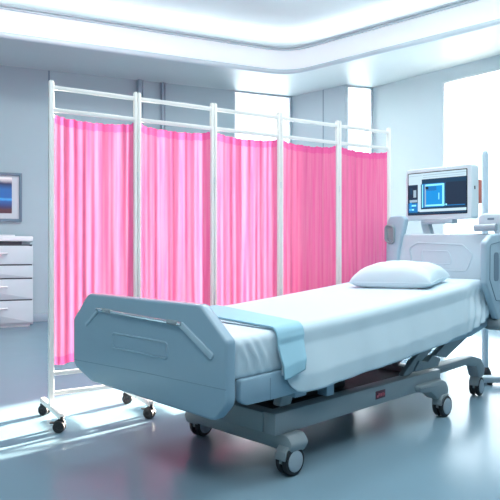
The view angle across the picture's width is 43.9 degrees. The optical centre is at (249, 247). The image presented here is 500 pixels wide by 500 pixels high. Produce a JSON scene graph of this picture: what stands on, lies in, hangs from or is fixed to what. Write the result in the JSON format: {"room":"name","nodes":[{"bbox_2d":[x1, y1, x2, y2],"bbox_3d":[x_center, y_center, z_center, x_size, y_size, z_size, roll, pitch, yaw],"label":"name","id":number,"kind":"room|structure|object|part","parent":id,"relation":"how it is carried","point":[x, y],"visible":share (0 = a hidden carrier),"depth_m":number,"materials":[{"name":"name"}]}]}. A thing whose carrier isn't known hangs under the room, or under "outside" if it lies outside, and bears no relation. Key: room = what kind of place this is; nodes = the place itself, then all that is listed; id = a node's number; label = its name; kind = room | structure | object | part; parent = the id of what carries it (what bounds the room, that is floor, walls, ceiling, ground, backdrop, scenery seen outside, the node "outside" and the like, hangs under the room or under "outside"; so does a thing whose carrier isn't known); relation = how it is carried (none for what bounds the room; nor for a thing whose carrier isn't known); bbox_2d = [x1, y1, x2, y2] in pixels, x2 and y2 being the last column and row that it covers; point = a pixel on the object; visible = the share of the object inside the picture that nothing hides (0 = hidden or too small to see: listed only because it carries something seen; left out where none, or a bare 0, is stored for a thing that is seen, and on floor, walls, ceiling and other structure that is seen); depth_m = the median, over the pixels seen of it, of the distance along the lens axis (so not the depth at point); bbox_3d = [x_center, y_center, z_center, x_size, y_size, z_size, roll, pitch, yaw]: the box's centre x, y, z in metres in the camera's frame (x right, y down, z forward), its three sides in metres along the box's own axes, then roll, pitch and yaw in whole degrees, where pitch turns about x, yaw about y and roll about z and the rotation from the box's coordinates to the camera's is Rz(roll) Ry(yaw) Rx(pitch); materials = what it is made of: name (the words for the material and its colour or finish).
{"room":"hospital room","nodes":[
{"label":"hospital room","id":0,"kind":"room"},
{"bbox_2d":[0,65,291,313],"bbox_3d":[-2.596,-0.910,7.652,6.904,3.620,0.160,0,0,-23],"label":"wall","id":1,"kind":"structure","parent":0,"point":[23,91],"depth_m":7.60,"materials":[{"name":"paint"}]},
{"bbox_2d":[0,172,21,221],"bbox_3d":[-3.107,-0.608,7.322,0.780,0.585,0.035,0,0,-23],"label":"framed picture","id":2,"kind":"object","parent":1,"relation":"attached to","point":[10,183],"visible":1,"depth_m":7.42,"materials":[{"name":"blue"}]},
{"bbox_2d":[0,177,11,212],"bbox_3d":[-3.107,-0.630,7.325,0.550,0.430,0.006,0,0,-23],"label":"print","id":3,"kind":"object","parent":2,"relation":"attached to","point":[5,182],"depth_m":7.40},
{"bbox_2d":[33,313,54,321],"bbox_3d":[-3.021,0.850,7.373,5.904,0.100,0.018,0,0,-23],"label":"baseboard","id":4,"kind":"structure","parent":1,"relation":"attached to","point":[42,317],"depth_m":7.57,"materials":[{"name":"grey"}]},
{"bbox_2d":[136,79,165,129],"bbox_3d":[-1.287,-0.690,8.094,0.394,2.980,0.060,0,0,-23],"label":"trim","id":5,"kind":"structure","parent":1,"relation":"attached to","point":[139,83],"depth_m":8.12,"materials":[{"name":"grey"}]},
{"bbox_2d":[0,0,478,50],"bbox_3d":[0.711,-2.490,6.126,11.793,0.060,4.308,0,0,12],"label":"trim","id":6,"kind":"structure","parent":1,"relation":"attached to","point":[459,2],"depth_m":6.97,"materials":[{"name":"white paint"}]},
{"bbox_2d":[0,0,499,74],"bbox_3d":[0.676,-2.360,5.875,11.299,0.280,3.750,0,0,12],"label":"trim","id":7,"kind":"structure","parent":1,"relation":"attached to","point":[480,11],"depth_m":6.95,"materials":[{"name":"white paint"}]},
{"bbox_2d":[0,25,499,116],"bbox_3d":[0.856,-2.200,7.150,13.702,0.040,6.352,0,0,12],"label":"ceiling","id":8,"kind":"structure","parent":1,"relation":"attached to","point":[382,69],"depth_m":7.57,"materials":[{"name":"paint"}]},
{"bbox_2d":[234,91,290,142],"bbox_3d":[0.164,-0.764,8.807,0.880,2.829,0.105,0,0,-23],"label":"window","id":9,"kind":"structure","parent":1,"relation":"in","point":[236,92],"depth_m":8.86,"materials":[{"name":"white"}]},
{"bbox_2d":[0,0,457,45],"bbox_3d":[0.200,-2.770,3.150,14.000,0.100,14.100,0,0,0],"label":"ceiling","id":10,"kind":"structure","parent":0,"point":[265,22],"depth_m":7.22,"materials":[{"name":"white paint"}]},
{"bbox_2d":[0,321,499,499],"bbox_3d":[0.200,0.960,3.150,14.000,0.120,14.100,0,0,0],"label":"floor","id":11,"kind":"structure","parent":0,"point":[107,449],"depth_m":2.77,"materials":[{"name":"tile"}]},
{"bbox_2d":[0,236,32,327],"bbox_3d":[-3.058,0.383,7.084,1.070,1.035,0.469,0,0,-23],"label":"base cabinet","id":12,"kind":"object","parent":11,"relation":"on","point":[16,258],"visible":1,"depth_m":7.05,"materials":[{"name":"laminate"}]},
{"bbox_3d":[-2.977,0.080,6.920,1.050,0.210,0.018,0,0,-23],"label":"drawer","id":13,"kind":"part","parent":12,"relation":"part of","materials":[{"name":"laminate"}]},
{"bbox_3d":[-2.977,0.270,6.920,1.050,0.140,0.018,0,0,-23],"label":"drawer","id":14,"kind":"part","parent":12,"relation":"part of","materials":[{"name":"laminate"}]},
{"bbox_3d":[-2.977,0.470,6.920,1.050,0.230,0.018,0,0,-23],"label":"drawer","id":15,"kind":"part","parent":12,"relation":"part of","materials":[{"name":"laminate"}]},
{"bbox_3d":[-2.977,0.728,6.920,1.050,0.255,0.018,0,0,-23],"label":"drawer","id":16,"kind":"part","parent":12,"relation":"part of","materials":[{"name":"laminate"}]},
{"bbox_2d":[38,80,405,432],"bbox_3d":[-0.008,0.018,3.803,2.476,1.763,0.448,0,0,-32],"label":"folding screen","id":17,"kind":"object","parent":11,"relation":"on","point":[210,218],"visible":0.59,"depth_m":3.65,"materials":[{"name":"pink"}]},
{"bbox_3d":[-1.025,-0.017,3.197,0.025,1.693,0.025,0,0,-32],"label":"post","id":18,"kind":"part","parent":17,"relation":"part of","materials":[{"name":"white metal"}]},
{"bbox_3d":[-0.832,0.648,3.317,0.449,0.021,0.021,0,0,-32],"label":"rail","id":19,"kind":"part","parent":17,"relation":"part of","materials":[{"name":"white metal"}]},
{"bbox_3d":[-0.832,0.750,3.317,0.449,0.021,0.021,0,0,-32],"label":"rail","id":20,"kind":"part","parent":17,"relation":"part of","materials":[{"name":"white metal"}]},
{"bbox_2d":[55,115,132,364],"bbox_3d":[-0.829,-0.043,3.321,0.429,1.302,0.009,0,0,-32],"label":"curtain","id":21,"kind":"object","parent":17,"relation":"hanging from","point":[94,162],"depth_m":3.31,"materials":[{"name":"pink fabric"}]},
{"bbox_3d":[-0.832,-0.712,3.317,0.449,0.021,0.021,0,0,-32],"label":"rail","id":22,"kind":"part","parent":17,"relation":"part of","materials":[{"name":"white metal"}]},
{"bbox_3d":[-0.832,-0.828,3.317,0.449,0.021,0.021,0,0,-32],"label":"rail","id":23,"kind":"part","parent":17,"relation":"part of","materials":[{"name":"white metal"}]},
{"bbox_3d":[-0.636,-0.017,3.438,0.018,1.693,0.025,0,0,-32],"label":"post","id":24,"kind":"part","parent":17,"relation":"part of","materials":[{"name":"white metal"}]},
{"bbox_3d":[-0.618,-0.017,3.450,0.018,1.693,0.025,0,0,-32],"label":"post","id":25,"kind":"part","parent":17,"relation":"part of","materials":[{"name":"white metal"}]},
{"bbox_2d":[141,124,209,305],"bbox_3d":[-0.424,-0.043,3.573,0.437,1.303,0.012,0,0,-31],"label":"curtain","id":26,"kind":"object","parent":17,"relation":"hanging from","point":[175,167],"depth_m":3.57,"materials":[{"name":"pink fabric"}]},
{"bbox_3d":[-0.423,-0.712,3.571,0.449,0.021,0.021,0,0,-32],"label":"rail","id":27,"kind":"part","parent":17,"relation":"part of","materials":[{"name":"white metal"}]},
{"bbox_3d":[-0.423,-0.828,3.571,0.449,0.021,0.021,0,0,-32],"label":"rail","id":28,"kind":"part","parent":17,"relation":"part of","materials":[{"name":"white metal"}]},
{"bbox_3d":[-0.228,-0.017,3.692,0.018,1.693,0.025,0,0,-32],"label":"post","id":29,"kind":"part","parent":17,"relation":"part of","materials":[{"name":"white metal"}]},
{"bbox_3d":[-0.209,-0.017,3.704,0.018,1.693,0.025,0,0,-32],"label":"post","id":30,"kind":"part","parent":17,"relation":"part of","materials":[{"name":"white metal"}]},
{"bbox_2d":[217,133,276,305],"bbox_3d":[-0.017,-0.043,3.829,0.437,1.301,0.015,0,0,-32],"label":"curtain","id":31,"kind":"object","parent":17,"relation":"hanging from","point":[246,169],"depth_m":3.82,"materials":[{"name":"pink fabric"}]},
{"bbox_3d":[-0.014,-0.712,3.825,0.449,0.021,0.021,0,0,-32],"label":"rail","id":32,"kind":"part","parent":17,"relation":"part of","materials":[{"name":"white metal"}]},
{"bbox_3d":[-0.014,-0.828,3.825,0.449,0.021,0.021,0,0,-32],"label":"rail","id":33,"kind":"part","parent":17,"relation":"part of","materials":[{"name":"white metal"}]},
{"bbox_3d":[0.181,-0.017,3.946,0.018,1.693,0.025,0,0,-32],"label":"post","id":34,"kind":"part","parent":17,"relation":"part of","materials":[{"name":"white metal"}]},
{"bbox_3d":[0.200,-0.017,3.958,0.018,1.693,0.025,0,0,-32],"label":"post","id":35,"kind":"part","parent":17,"relation":"part of","materials":[{"name":"white metal"}]},
{"bbox_2d":[283,140,335,294],"bbox_3d":[0.394,-0.043,4.081,0.437,1.302,0.014,0,0,-32],"label":"curtain","id":36,"kind":"object","parent":17,"relation":"hanging from","point":[309,173],"depth_m":4.08,"materials":[{"name":"pink fabric"}]},
{"bbox_3d":[0.395,-0.712,4.079,0.449,0.021,0.021,0,0,-32],"label":"rail","id":37,"kind":"part","parent":17,"relation":"part of","materials":[{"name":"white metal"}]},
{"bbox_3d":[0.395,-0.828,4.079,0.449,0.021,0.021,0,0,-32],"label":"rail","id":38,"kind":"part","parent":17,"relation":"part of","materials":[{"name":"white metal"}]},
{"bbox_3d":[0.590,-0.017,4.200,0.018,1.693,0.025,0,0,-32],"label":"post","id":39,"kind":"part","parent":17,"relation":"part of","materials":[{"name":"white metal"}]},
{"bbox_3d":[0.608,-0.017,4.212,0.018,1.693,0.025,0,0,-32],"label":"post","id":40,"kind":"part","parent":17,"relation":"part of","materials":[{"name":"white metal"}]},
{"bbox_2d":[342,147,386,282],"bbox_3d":[0.797,-0.042,4.336,0.429,1.301,0.016,0,0,-32],"label":"curtain","id":41,"kind":"object","parent":17,"relation":"hanging from","point":[364,175],"depth_m":4.33,"materials":[{"name":"pink fabric"}]},
{"bbox_3d":[0.804,-0.712,4.333,0.449,0.021,0.021,0,0,-32],"label":"rail","id":42,"kind":"part","parent":17,"relation":"part of","materials":[{"name":"white metal"}]},
{"bbox_3d":[0.804,-0.828,4.333,0.449,0.021,0.021,0,0,-32],"label":"rail","id":43,"kind":"part","parent":17,"relation":"part of","materials":[{"name":"white metal"}]},
{"bbox_3d":[0.996,-0.017,4.452,0.025,1.693,0.025,0,0,-32],"label":"post","id":44,"kind":"part","parent":17,"relation":"part of","materials":[{"name":"white metal"}]},
{"bbox_2d":[74,213,499,475],"bbox_3d":[0.468,0.343,3.330,2.505,1.114,1.084,0,0,-40],"label":"hospital bed","id":45,"kind":"object","parent":11,"relation":"on","point":[180,355],"visible":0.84,"depth_m":2.63,"materials":[{"name":"plastic"}]},
{"bbox_3d":[-0.717,0.315,2.815,0.010,0.086,0.118,0,0,-44],"label":"grip arm","id":46,"kind":"part","parent":45,"relation":"part of","materials":[{"name":"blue plastic"}]},
{"bbox_3d":[-0.473,0.281,2.562,0.015,0.028,0.610,0,0,-44],"label":"grip rail","id":47,"kind":"part","parent":45,"relation":"part of","materials":[{"name":"silver metal"}]},
{"bbox_3d":[-0.444,0.415,2.575,0.050,0.414,1.082,0,0,-44],"label":"footboard","id":48,"kind":"part","parent":45,"relation":"part of","materials":[{"name":"plastic"}]},
{"bbox_3d":[-0.199,0.340,2.286,0.010,0.119,0.192,0,0,-44],"label":"grip arm","id":49,"kind":"part","parent":45,"relation":"part of","materials":[{"name":"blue plastic"}]},
{"bbox_2d":[222,322,281,379],"bbox_3d":[0.421,0.338,3.203,2.040,0.290,0.756,0,0,-44],"label":"mattress","id":50,"kind":"object","parent":45,"relation":"on","point":[256,351],"visible":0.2,"depth_m":2.32,"materials":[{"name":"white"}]},
{"bbox_2d":[219,278,489,391],"bbox_3d":[0.495,0.379,3.253,1.786,0.386,0.801,0,0,-44],"label":"sheet","id":51,"kind":"object","parent":50,"relation":"on","point":[350,330],"visible":0.75,"depth_m":2.96,"materials":[{"name":"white fabric"}]},
{"bbox_2d":[210,305,306,379],"bbox_3d":[-0.032,0.411,2.746,0.230,0.250,0.851,0,0,-36],"label":"blanket","id":52,"kind":"object","parent":51,"relation":"on","point":[290,333],"visible":0.7,"depth_m":2.43,"materials":[{"name":"blue fabric"}]},
{"bbox_2d":[349,260,449,288],"bbox_3d":[0.868,0.156,3.603,0.487,0.165,0.342,0,0,35],"label":"pillow","id":53,"kind":"object","parent":51,"relation":"on","point":[402,274],"visible":0.96,"depth_m":3.48,"materials":[{"name":"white fabric"}]},
{"bbox_3d":[0.147,0.565,2.539,0.114,0.147,0.040,0,0,-44],"label":"lift arm","id":54,"kind":"part","parent":45,"relation":"part of","materials":[{"name":"grey paint"}]},
{"bbox_3d":[0.331,0.560,2.709,0.050,0.160,0.055,0,0,-44],"label":"lift post","id":55,"kind":"part","parent":45,"relation":"part of","materials":[{"name":"plastic"}]},
{"bbox_2d":[254,368,399,408],"bbox_3d":[0.333,0.650,3.121,1.160,0.100,0.520,0,0,-44],"label":"frame","id":56,"kind":"object","parent":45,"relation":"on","point":[380,374],"depth_m":3.07,"materials":[{"name":"grey metal"}]},
{"bbox_3d":[0.692,0.483,2.965,2.065,0.185,0.035,0,0,-44],"label":"rail","id":57,"kind":"part","parent":45,"relation":"part of","materials":[{"name":"plastic"}]},
{"bbox_3d":[0.618,0.693,2.937,0.080,0.038,0.004,0,0,-44],"label":"rating plate","id":58,"kind":"part","parent":45,"relation":"part of","materials":[{"name":"red plastic"}]},
{"bbox_3d":[0.928,-0.091,4.119,0.023,0.134,0.077,0,0,-44],"label":"handle","id":59,"kind":"part","parent":45,"relation":"part of","materials":[{"name":"grey paint"}]},
{"bbox_3d":[0.977,0.043,4.117,0.055,0.514,0.148,0,0,-44],"label":"headboard arm","id":60,"kind":"part","parent":45,"relation":"part of","materials":[{"name":"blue plastic"}]},
{"bbox_3d":[0.896,0.560,3.266,0.371,0.180,0.030,0,0,-44],"label":"lift arm","id":61,"kind":"part","parent":45,"relation":"part of","materials":[{"name":"grey paint"}]},
{"bbox_3d":[0.940,0.750,3.267,0.304,0.100,0.080,0,0,-44],"label":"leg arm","id":62,"kind":"part","parent":45,"relation":"part of","materials":[{"name":"grey paint"}]},
{"bbox_3d":[1.190,0.053,3.895,0.010,0.185,0.435,0,0,-44],"label":"headboard moulding","id":63,"kind":"part","parent":45,"relation":"part of","materials":[{"name":"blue plastic"}]},
{"bbox_2d":[406,164,481,233],"bbox_3d":[1.249,-0.278,4.049,0.203,0.495,0.471,0,0,-44],"label":"monitor","id":64,"kind":"object","parent":45,"relation":"attached to","point":[446,194],"visible":0.88,"depth_m":3.99,"materials":[{"name":"white plastic"}]},
{"bbox_3d":[1.196,0.169,3.923,0.045,0.522,0.728,0,0,-44],"label":"headboard","id":65,"kind":"part","parent":45,"relation":"part of","materials":[{"name":"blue plastic"}]},
{"bbox_3d":[1.180,0.713,3.590,0.666,0.142,0.075,0,0,-44],"label":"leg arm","id":66,"kind":"part","parent":45,"relation":"part of","materials":[{"name":"grey paint"}]},
{"bbox_3d":[1.396,-0.121,3.672,0.044,0.045,0.131,0,0,-44],"label":"handle","id":67,"kind":"part","parent":45,"relation":"part of","materials":[{"name":"blue"}]},
{"bbox_3d":[1.487,-0.130,3.650,0.072,0.155,0.270,0,0,-44],"label":"headboard arm","id":68,"kind":"part","parent":45,"relation":"part of","materials":[{"name":"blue plastic"}]},
{"bbox_3d":[1.492,0.165,3.669,0.498,0.546,0.040,0,0,-44],"label":"panel","id":69,"kind":"part","parent":45,"relation":"part of","materials":[{"name":"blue plastic"}]},
{"bbox_2d":[482,150,490,374],"bbox_3d":[1.665,0.105,4.390,0.084,1.590,0.084,0,0,0],"label":"pole","id":70,"kind":"object","parent":11,"relation":"on","point":[487,371],"visible":0.59,"depth_m":4.37,"materials":[{"name":"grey metal"}]},
{"bbox_2d":[482,375,499,384],"bbox_3d":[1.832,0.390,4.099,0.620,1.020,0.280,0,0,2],"label":"stand base","id":71,"kind":"object","parent":11,"relation":"on","point":[489,379],"visible":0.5,"depth_m":4.05,"materials":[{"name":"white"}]},
{"bbox_2d":[292,85,344,147],"bbox_3d":[0.927,-0.910,8.683,0.297,3.620,1.023,0,0,-30],"label":"wall pillar","id":72,"kind":"structure","parent":0,"point":[309,106],"depth_m":8.60,"materials":[{"name":"paint"}]},
{"bbox_2d":[323,90,323,146],"bbox_3d":[1.012,-0.640,8.548,0.012,3.080,0.013,0,0,44],"label":"trim","id":73,"kind":"structure","parent":72,"relation":"attached to","point":[323,90],"depth_m":8.54,"materials":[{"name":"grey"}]},
{"bbox_2d":[345,85,372,152],"bbox_3d":[1.465,-0.910,8.384,0.430,3.620,0.050,0,0,-19],"label":"wall niche","id":74,"kind":"object","parent":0,"point":[345,85],"visible":0.09,"depth_m":8.30,"materials":[{"name":"paint"}]},
{"bbox_2d":[347,85,371,152],"bbox_3d":[1.473,-0.764,8.392,0.390,2.829,0.060,0,0,-19],"label":"window","id":75,"kind":"structure","parent":74,"relation":"attached to","point":[352,87],"depth_m":8.42,"materials":[{"name":"white"}]},
{"bbox_2d":[373,55,499,233],"bbox_3d":[3.667,-0.910,6.053,0.160,3.620,6.200,0,0,-38],"label":"wall","id":76,"kind":"structure","parent":0,"point":[412,108],"depth_m":7.91,"materials":[{"name":"paint"}]},
{"bbox_2d":[443,68,499,233],"bbox_3d":[2.660,-0.635,7.239,0.060,2.790,0.910,0,0,-38],"label":"window","id":77,"kind":"structure","parent":76,"relation":"in","point":[445,83],"depth_m":7.57,"materials":[{"name":"white"}]}
]}

